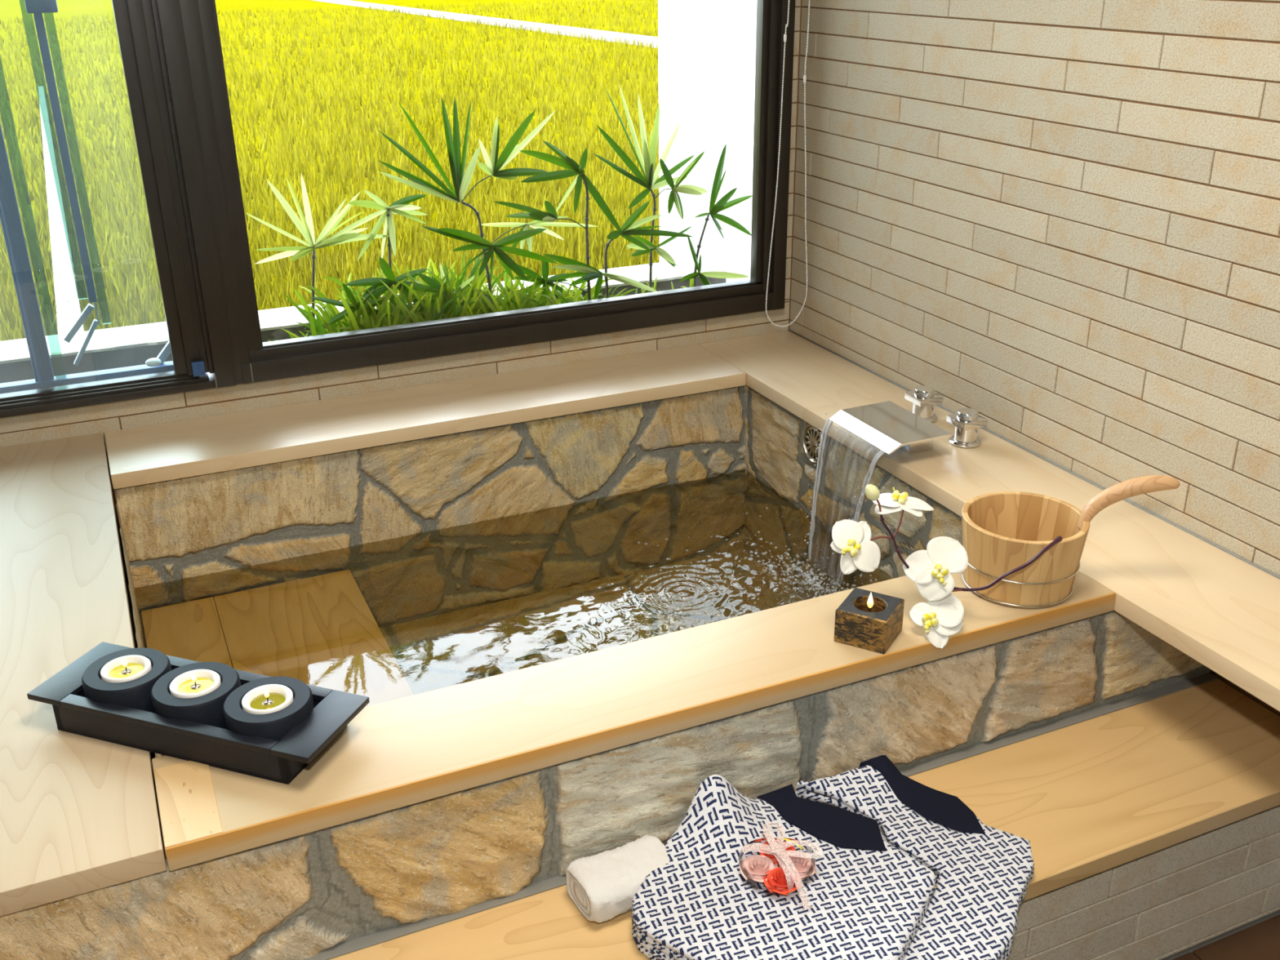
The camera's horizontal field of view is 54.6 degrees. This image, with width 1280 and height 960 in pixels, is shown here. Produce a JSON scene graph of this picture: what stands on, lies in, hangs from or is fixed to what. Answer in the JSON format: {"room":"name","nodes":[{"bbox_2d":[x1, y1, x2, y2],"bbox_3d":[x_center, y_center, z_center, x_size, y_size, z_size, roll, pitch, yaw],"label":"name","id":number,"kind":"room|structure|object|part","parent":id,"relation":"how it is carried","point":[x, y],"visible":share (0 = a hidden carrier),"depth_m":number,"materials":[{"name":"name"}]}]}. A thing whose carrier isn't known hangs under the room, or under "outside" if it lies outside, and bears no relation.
{"room":"spa","nodes":[
{"label":"spa","id":0,"kind":"room"},
{"bbox_2d":[0,0,802,538],"bbox_3d":[-1.456,-0.743,2.647,4.320,2.512,0.120,-11,25,-22],"label":"wall","id":1,"kind":"structure","parent":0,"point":[15,430],"depth_m":3.19,"materials":[{"name":"beige stone"}]},
{"bbox_2d":[0,0,216,417],"bbox_3d":[-1.766,-0.918,2.426,1.550,1.907,0.190,-11,25,-22],"label":"window","id":2,"kind":"structure","parent":1,"relation":"attached to","point":[137,24],"depth_m":2.82,"materials":[{"name":"brown metal"}]},
{"bbox_3d":[-1.414,-1.045,2.572,0.040,1.800,0.044,-11,25,-22],"label":"post","id":3,"kind":"part","parent":2,"relation":"part of","materials":[{"name":"grey metal"}]},
{"bbox_3d":[-1.280,-1.157,2.585,0.062,1.607,0.032,-11,25,-22],"label":"post","id":4,"kind":"part","parent":2,"relation":"part of","materials":[{"name":"grey metal"}]},
{"bbox_3d":[-1.317,-0.368,2.911,0.078,0.085,0.016,-11,25,-22],"label":"stay arm","id":5,"kind":"part","parent":2,"relation":"part of","materials":[{"name":"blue metal"}]},
{"bbox_3d":[-1.310,-0.349,2.922,0.073,0.157,0.018,-11,25,-22],"label":"stay arm","id":6,"kind":"part","parent":2,"relation":"part of","materials":[{"name":"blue metal"}]},
{"bbox_3d":[-1.786,-0.931,2.457,1.441,1.907,0.112,-11,25,-22],"label":"shutter frame","id":7,"kind":"part","parent":2,"relation":"part of","materials":[{"name":"clear glass"}]},
{"bbox_3d":[-1.774,-0.148,2.773,1.428,0.037,0.036,-11,25,-22],"label":"rail","id":8,"kind":"part","parent":2,"relation":"part of","materials":[{"name":"silver metal"}]},
{"bbox_3d":[-1.746,-0.894,2.388,1.550,1.722,0.088,-11,25,-22],"label":"frame","id":9,"kind":"part","parent":2,"relation":"part of","materials":[{"name":"brown metal"}]},
{"bbox_3d":[-1.149,-0.317,3.016,0.076,0.081,0.016,-11,25,-22],"label":"stay arm","id":10,"kind":"part","parent":2,"relation":"part of","materials":[{"name":"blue metal"}]},
{"bbox_2d":[155,0,249,387],"bbox_3d":[-1.006,-1.034,2.689,0.084,1.722,0.090,-11,25,-22],"label":"window frame","id":11,"kind":"structure","parent":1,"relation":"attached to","point":[180,20],"depth_m":2.80,"materials":[{"name":"brown metal"}]},
{"bbox_2d":[197,0,795,387],"bbox_3d":[-0.329,-1.163,2.965,1.572,1.722,0.091,-11,25,-22],"label":"window","id":12,"kind":"structure","parent":1,"relation":"attached to","point":[333,352],"depth_m":3.27,"materials":[{"name":"brown metal"}]},
{"bbox_2d":[789,0,1279,716],"bbox_3d":[1.386,-0.296,1.534,0.120,2.512,4.400,-11,25,-22],"label":"wall","id":13,"kind":"structure","parent":0,"point":[1059,220],"depth_m":2.52,"materials":[{"name":"beige stone"}]},
{"bbox_2d":[788,329,1279,579],"bbox_3d":[1.112,0.154,2.246,0.005,0.004,3.296,-11,25,-22],"label":"trim","id":14,"kind":"structure","parent":13,"relation":"attached to","point":[790,331],"depth_m":2.62,"materials":[{"name":"beige wood"}]},
{"bbox_2d":[1161,910,1279,959],"bbox_3d":[-0.568,1.277,1.250,4.200,0.100,4.403,-11,25,-22],"label":"floor","id":15,"kind":"structure","parent":0,"point":[1259,939],"depth_m":2.15,"materials":[{"name":"brown wood"}]},
{"bbox_2d":[0,384,1210,959],"bbox_3d":[-0.596,0.384,2.509,2.995,0.534,1.617,-11,25,-22],"label":"bathtub","id":16,"kind":"object","parent":15,"relation":"on","point":[476,554],"visible":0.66,"depth_m":2.86,"materials":[{"name":"stone"},{"name":"grey grout"},{"name":"wood"}]},
{"bbox_2d":[0,432,166,915],"bbox_3d":[-1.452,0.291,2.053,1.126,0.035,1.622,-11,25,-22],"label":"board","id":17,"kind":"object","parent":16,"relation":"on","point":[79,814],"visible":1,"depth_m":1.94,"materials":[{"name":"beige wood"}]},
{"bbox_2d":[26,641,369,784],"bbox_3d":[-0.642,0.338,1.809,0.479,0.056,0.155,8,25,18],"label":"tray","id":18,"kind":"object","parent":17,"relation":"on","point":[282,761],"visible":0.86,"depth_m":1.75,"materials":[{"name":"black paint"}]},
{"bbox_2d":[81,648,171,712],"bbox_3d":[-0.758,0.310,1.843,0.122,0.069,0.122,-11,25,-22],"label":"candle holder","id":19,"kind":"object","parent":18,"relation":"in","point":[135,693],"visible":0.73,"depth_m":1.80,"materials":[{"name":"grey stone"}]},
{"bbox_2d":[100,654,151,682],"bbox_3d":[-0.758,0.282,1.831,0.070,0.041,0.070,-11,25,-22],"label":"tealight","id":20,"kind":"object","parent":19,"relation":"in","point":[131,667],"visible":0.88,"depth_m":1.83,"materials":[{"name":"white wax"}]},
{"bbox_2d":[150,662,240,728],"bbox_3d":[-0.642,0.325,1.804,0.122,0.069,0.122,-11,25,-22],"label":"candle holder","id":21,"kind":"object","parent":18,"relation":"in","point":[207,709],"visible":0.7,"depth_m":1.76,"materials":[{"name":"grey stone"}]},
{"bbox_2d":[168,669,221,697],"bbox_3d":[-0.642,0.297,1.792,0.070,0.041,0.070,-11,25,-22],"label":"tealight","id":22,"kind":"object","parent":21,"relation":"in","point":[197,682],"visible":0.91,"depth_m":1.79,"materials":[{"name":"white wax"}]},
{"bbox_2d":[222,675,314,741],"bbox_3d":[-0.526,0.341,1.765,0.122,0.069,0.122,-11,25,-22],"label":"candle holder","id":23,"kind":"object","parent":18,"relation":"in","point":[275,726],"visible":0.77,"depth_m":1.72,"materials":[{"name":"grey stone"}]},
{"bbox_2d":[241,684,293,714],"bbox_3d":[-0.526,0.313,1.753,0.070,0.041,0.070,-11,25,-22],"label":"tealight","id":24,"kind":"object","parent":23,"relation":"in","point":[270,698],"visible":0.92,"depth_m":1.75,"materials":[{"name":"white wax"}]},
{"bbox_2d":[141,569,413,706],"bbox_3d":[-0.691,0.549,2.491,0.479,0.185,1.143,-11,25,-22],"label":"seat","id":25,"kind":"object","parent":16,"relation":"on","point":[322,631],"visible":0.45,"depth_m":2.74,"materials":[{"name":"brown wood"}]},
{"bbox_2d":[104,344,746,488],"bbox_3d":[-0.494,-0.183,3.114,1.570,0.035,0.287,-11,25,-22],"label":"board","id":26,"kind":"object","parent":16,"relation":"on","point":[171,451],"visible":1,"depth_m":3.04,"materials":[{"name":"beige wood"}]},
{"bbox_2d":[151,571,1115,871],"bbox_3d":[0.070,0.311,1.962,1.571,0.036,0.212,-11,25,-22],"label":"board","id":27,"kind":"object","parent":16,"relation":"on","point":[406,751],"visible":0.77,"depth_m":1.85,"materials":[{"name":"beige wood"}]},
{"bbox_2d":[833,587,904,653],"bbox_3d":[0.374,0.218,2.019,0.086,0.082,0.086,12,27,27],"label":"candle","id":28,"kind":"object","parent":27,"relation":"on","point":[867,620],"visible":1,"depth_m":2.00,"materials":[{"name":"brown wax"}]},
{"bbox_2d":[830,484,1062,648],"bbox_3d":[0.501,0.128,2.016,0.392,0.268,0.121,0,24,2],"label":"orchid spray","id":29,"kind":"object","parent":27,"relation":"on","point":[941,617],"visible":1,"depth_m":2.02,"materials":[{"name":"white plant"}]},
{"bbox_3d":[0.544,0.119,2.027,0.315,0.149,0.045,-3,24,-5],"label":"stem","id":30,"kind":"part","parent":29,"relation":"part of","materials":[{"name":"plant"}]},
{"bbox_2d":[961,475,1180,608],"bbox_3d":[0.720,0.080,2.163,0.321,0.214,0.236,-11,25,-22],"label":"bucket","id":31,"kind":"object","parent":27,"relation":"on","point":[1002,531],"visible":0.94,"depth_m":2.11,"materials":[{"name":"brown wood"}]},
{"bbox_3d":[0.833,0.039,2.113,0.156,0.103,0.030,2,24,6],"label":"handle","id":32,"kind":"part","parent":31,"relation":"part of","materials":[{"name":"brown wood"}]},
{"bbox_2d":[801,423,827,464],"bbox_3d":[0.428,-0.089,3.048,0.011,0.104,0.104,-11,25,-22],"label":"grille","id":33,"kind":"object","parent":16,"relation":"attached to","point":[810,437],"visible":0.87,"depth_m":3.05,"materials":[{"name":"silver metal"}]},
{"bbox_2d":[697,330,1279,711],"bbox_3d":[0.977,0.161,2.185,0.299,0.111,3.299,-11,25,-22],"label":"board","id":34,"kind":"object","parent":16,"relation":"on","point":[1217,608],"depth_m":2.47,"materials":[{"name":"beige wood"}]},
{"bbox_2d":[829,400,952,454],"bbox_3d":[0.557,-0.101,2.776,0.164,0.060,0.235,-11,25,-22],"label":"spout","id":35,"kind":"object","parent":34,"relation":"on","point":[887,426],"visible":1,"depth_m":2.75,"materials":[{"name":"silver metal"}]},
{"bbox_3d":[0.671,-0.172,2.941,0.051,0.038,0.051,-11,25,-22],"label":"stem","id":36,"kind":"part","parent":34,"relation":"part of","materials":[{"name":"silver metal"}]},
{"bbox_3d":[0.671,-0.181,2.937,0.072,0.076,0.072,-11,25,-22],"label":"tap knob","id":37,"kind":"part","parent":34,"relation":"part of","materials":[{"name":"silver metal"}]},
{"bbox_3d":[0.671,-0.195,2.930,0.064,0.017,0.064,-11,25,-22],"label":"square handle","id":38,"kind":"part","parent":34,"relation":"part of","materials":[{"name":"silver metal"}]},
{"bbox_3d":[0.736,-0.111,2.798,0.051,0.038,0.051,-11,25,-22],"label":"stem","id":39,"kind":"part","parent":34,"relation":"part of","materials":[{"name":"silver metal"}]},
{"bbox_3d":[0.736,-0.120,2.794,0.072,0.076,0.072,-11,25,-22],"label":"tap knob","id":40,"kind":"part","parent":34,"relation":"part of","materials":[{"name":"silver metal"}]},
{"bbox_3d":[0.736,-0.134,2.788,0.064,0.017,0.064,-11,25,-22],"label":"square handle","id":41,"kind":"part","parent":34,"relation":"part of","materials":[{"name":"silver metal"}]},
{"bbox_3d":[-0.193,0.318,2.638,1.586,0.007,1.162,-11,25,-22],"label":"water","id":42,"kind":"object","parent":16,"relation":"in","visible":0},
{"bbox_2d":[745,435,747,475],"bbox_3d":[0.289,-0.067,3.366,0.004,0.116,0.005,-11,25,-22],"label":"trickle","id":43,"kind":"object","parent":42,"relation":"on","point":[747,435],"visible":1,"depth_m":3.38,"materials":[{"name":"clear liquid"}]},
{"bbox_2d":[637,506,877,606],"bbox_3d":[0.291,0.216,2.857,0.428,0.009,0.638,-11,25,-22],"label":"foam","id":44,"kind":"object","parent":42,"relation":"on","point":[799,569],"visible":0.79,"depth_m":2.84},
{"bbox_2d":[804,413,884,584],"bbox_3d":[0.446,0.052,2.795,0.074,0.344,0.237,-11,25,-22],"label":"waterfall","id":45,"kind":"object","parent":42,"relation":"on","point":[883,451],"visible":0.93,"depth_m":2.82,"materials":[{"name":"liquid"}]},
{"bbox_2d":[304,672,1279,959],"bbox_3d":[-0.203,0.828,1.758,2.998,0.311,0.313,-11,25,-22],"label":"bench","id":46,"kind":"object","parent":15,"relation":"on","point":[1150,820],"visible":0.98,"depth_m":2.05,"materials":[{"name":"light wood"},{"name":"stone tile"},{"name":"grout"}]},
{"bbox_2d":[565,835,669,923],"bbox_3d":[-0.025,0.588,1.838,0.152,0.065,0.102,-14,27,-27],"label":"rolled towel","id":47,"kind":"object","parent":46,"relation":"on","point":[603,886],"visible":0.8,"depth_m":1.81,"materials":[{"name":"white fabric"}]},
{"bbox_2d":[631,774,937,959],"bbox_3d":[0.215,0.570,1.789,0.393,0.132,0.397,15,28,32],"label":"folded yukata","id":48,"kind":"object","parent":46,"relation":"on","point":[869,899],"visible":0.91,"depth_m":1.77,"materials":[{"name":"fabric"}]},
{"bbox_2d":[738,822,822,910],"bbox_3d":[0.210,0.554,1.790,0.136,0.046,0.103,19,30,38],"label":"gift box","id":49,"kind":"object","parent":48,"relation":"on","point":[750,846],"visible":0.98,"depth_m":1.80,"materials":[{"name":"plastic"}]},
{"bbox_2d":[738,854,777,882],"bbox_3d":[0.172,0.562,1.796,0.057,0.024,0.058,-11,25,-22],"label":"rose","id":50,"kind":"object","parent":49,"relation":"in","point":[754,867],"visible":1,"depth_m":1.79,"materials":[{"name":"pink plant"}]},
{"bbox_3d":[0.201,0.558,1.801,0.108,0.031,0.095,-11,25,-22],"label":"clear lid","id":51,"kind":"part","parent":49,"relation":"part of","materials":[{"name":"plastic"}]},
{"bbox_2d":[760,840,795,865],"bbox_3d":[0.203,0.548,1.829,0.054,0.024,0.055,-11,25,-22],"label":"rose","id":52,"kind":"object","parent":49,"relation":"in","point":[770,855],"visible":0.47,"depth_m":1.83,"materials":[{"name":"red plant"}]},
{"bbox_2d":[762,866,800,894],"bbox_3d":[0.203,0.572,1.773,0.054,0.024,0.056,-11,25,-22],"label":"rose","id":53,"kind":"object","parent":49,"relation":"in","point":[778,884],"visible":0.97,"depth_m":1.77,"materials":[{"name":"red plant"}]},
{"bbox_2d":[779,853,816,879],"bbox_3d":[0.229,0.559,1.800,0.055,0.024,0.055,-11,25,-22],"label":"rose","id":54,"kind":"object","parent":49,"relation":"in","point":[804,867],"visible":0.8,"depth_m":1.79,"materials":[{"name":"pink plant"}]},
{"bbox_2d":[795,755,1034,959],"bbox_3d":[0.442,0.575,1.850,0.334,0.069,0.479,-4,24,-7],"label":"folded yukata","id":55,"kind":"object","parent":46,"relation":"on","point":[984,873],"visible":0.94,"depth_m":1.88,"materials":[{"name":"fabric"}]},
{"bbox_3d":[-0.607,-1.126,0.227,4.440,0.100,4.680,-11,25,-22],"label":"ceiling","id":56,"kind":"structure","parent":0,"visible":0},
{"bbox_2d":[765,0,809,327],"bbox_3d":[0.393,-1.267,3.077,0.132,1.837,0.007,-11,25,-22],"label":"blind cord","id":57,"kind":"object","parent":56,"relation":"hanging from","point":[784,35],"visible":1,"depth_m":3.26,"materials":[{"name":"white plastic"}]},
{"bbox_3d":[-2.174,0.279,3.057,5.560,0.804,0.418,-11,25,-22],"label":"soil","id":58,"kind":"object","parent":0,"visible":0},
{"bbox_2d":[267,330,311,341],"bbox_3d":[-0.916,-0.325,3.284,0.434,0.099,0.245,-11,25,-22],"label":"plant","id":59,"kind":"object","parent":58,"relation":"on","point":[301,332],"visible":0.03,"depth_m":3.35,"materials":[{"name":"green plant"}]},
{"bbox_2d":[245,173,394,332],"bbox_3d":[-0.821,-0.539,3.263,0.365,0.508,0.184,-11,25,-22],"label":"palm","id":60,"kind":"object","parent":58,"relation":"on","point":[305,228],"visible":0.79,"depth_m":3.25,"materials":[{"name":"green plant"}]},
{"bbox_2d":[0,257,727,383],"bbox_3d":[-2.261,-0.169,2.953,5.480,0.102,0.186,-11,25,-22],"label":"kerb","id":61,"kind":"object","parent":58,"relation":"on","point":[129,345],"visible":0.33,"depth_m":3.31,"materials":[{"name":"concrete"}]},
{"bbox_2d":[280,266,467,338],"bbox_3d":[-0.715,-0.429,3.339,0.514,0.241,0.245,-11,25,-22],"label":"plant","id":62,"kind":"object","parent":58,"relation":"on","point":[353,322],"visible":0.37,"depth_m":3.28,"materials":[{"name":"green plant"}]},
{"bbox_2d":[325,190,443,302],"bbox_3d":[-0.677,-0.540,3.315,0.285,0.464,0.134,-11,25,-22],"label":"palm","id":63,"kind":"object","parent":58,"relation":"on","point":[400,206],"visible":0.78,"depth_m":3.30,"materials":[{"name":"green plant"}]},
{"bbox_2d":[353,251,506,326],"bbox_3d":[-0.557,-0.467,3.400,0.485,0.258,0.245,-11,25,-22],"label":"plant","id":64,"kind":"object","parent":58,"relation":"on","point":[455,309],"visible":0.35,"depth_m":3.34,"materials":[{"name":"green plant"}]},
{"bbox_2d":[376,97,599,310],"bbox_3d":[-0.388,-0.700,3.388,0.662,0.693,0.171,-11,25,-22],"label":"palm","id":65,"kind":"object","parent":58,"relation":"on","point":[461,180],"visible":0.79,"depth_m":3.33,"materials":[{"name":"green plant"}]},
{"bbox_2d":[412,265,594,315],"bbox_3d":[-0.370,-0.479,3.486,0.534,0.209,0.245,-11,25,-22],"label":"plant","id":66,"kind":"object","parent":58,"relation":"on","point":[510,291],"visible":0.2,"depth_m":3.42,"materials":[{"name":"green plant"}]},
{"bbox_2d":[493,140,623,301],"bbox_3d":[-0.227,-0.653,3.429,0.357,0.571,0.135,-11,25,-22],"label":"palm","id":67,"kind":"object","parent":58,"relation":"on","point":[574,169],"visible":0.84,"depth_m":3.36,"materials":[{"name":"green plant"}]},
{"bbox_2d":[482,278,636,307],"bbox_3d":[-0.204,-0.487,3.563,0.519,0.158,0.245,-11,25,-22],"label":"plant","id":68,"kind":"object","parent":58,"relation":"on","point":[576,297],"visible":0.2,"depth_m":3.55,"materials":[{"name":"green plant"}]},
{"bbox_2d":[542,200,693,299],"bbox_3d":[-0.055,-0.583,3.495,0.443,0.385,0.069,-11,25,-22],"label":"palm","id":69,"kind":"object","parent":58,"relation":"on","point":[630,227],"visible":0.91,"depth_m":3.47,"materials":[{"name":"green plant"}]},
{"bbox_2d":[560,285,692,303],"bbox_3d":[-0.053,-0.503,3.655,0.418,0.110,0.205,-11,25,-22],"label":"plant","id":70,"kind":"object","parent":58,"relation":"on","point":[642,291],"visible":0.04,"depth_m":3.66,"materials":[{"name":"green plant"}]},
{"bbox_2d":[593,84,708,292],"bbox_3d":[0.024,-0.786,3.576,0.359,0.692,0.109,-11,25,-22],"label":"palm","id":71,"kind":"object","parent":58,"relation":"on","point":[646,163],"visible":0.87,"depth_m":3.54,"materials":[{"name":"green plant"}]},
{"bbox_2d":[645,276,693,291],"bbox_3d":[0.148,-0.541,3.713,0.428,0.128,0.245,-11,25,-22],"label":"plant","id":72,"kind":"object","parent":58,"relation":"on","point":[691,281],"visible":0.04,"depth_m":3.75,"materials":[{"name":"green plant"}]},
{"bbox_2d":[678,142,752,286],"bbox_3d":[0.227,-0.720,3.641,0.281,0.513,0.108,-11,25,-22],"label":"palm","id":73,"kind":"object","parent":58,"relation":"on","point":[722,204],"visible":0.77,"depth_m":3.64,"materials":[{"name":"green plant"}]},
{"label":"outside","id":74,"kind":"structure","parent":0,"visible":0},
{"bbox_2d":[657,0,756,282],"bbox_3d":[1.243,-1.938,4.548,2.530,3.200,0.150,-11,25,-22],"label":"wall","id":75,"kind":"structure","parent":74,"point":[707,48],"depth_m":4.27,"materials":[{"name":"white paint"}]},
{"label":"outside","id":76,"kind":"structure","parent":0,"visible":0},
{"bbox_2d":[311,0,657,48],"bbox_3d":[-4.232,-11.009,29.462,0.624,0.099,34.607,-12,26,-24],"label":"path","id":77,"kind":"structure","parent":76,"point":[609,35],"depth_m":25.94,"materials":[{"name":"white"}]},
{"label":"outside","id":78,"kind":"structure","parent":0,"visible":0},
{"bbox_2d":[0,0,659,336],"bbox_3d":[-0.347,-15.160,39.021,90.000,0.001,69.450,-11,25,-22],"label":"field","id":79,"kind":"structure","parent":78,"point":[8,8],"depth_m":19.59,"materials":[{"name":"yellow plant"}]},
{"bbox_2d":[39,103,84,334],"bbox_3d":[-4.866,-2.639,10.203,0.103,0.119,11.693,-11,26,-22],"label":"path","id":80,"kind":"structure","parent":79,"relation":"on","point":[62,266],"depth_m":6.59,"materials":[{"name":"white"}]},
{"bbox_2d":[0,0,659,341],"bbox_3d":[6.970,-8.807,23.978,41.733,0.170,33.433,-11,25,-22],"label":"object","id":81,"kind":"object","parent":79,"relation":"on","point":[424,242],"visible":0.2,"depth_m":10.58,"materials":[{"name":"plant"}]}
]}

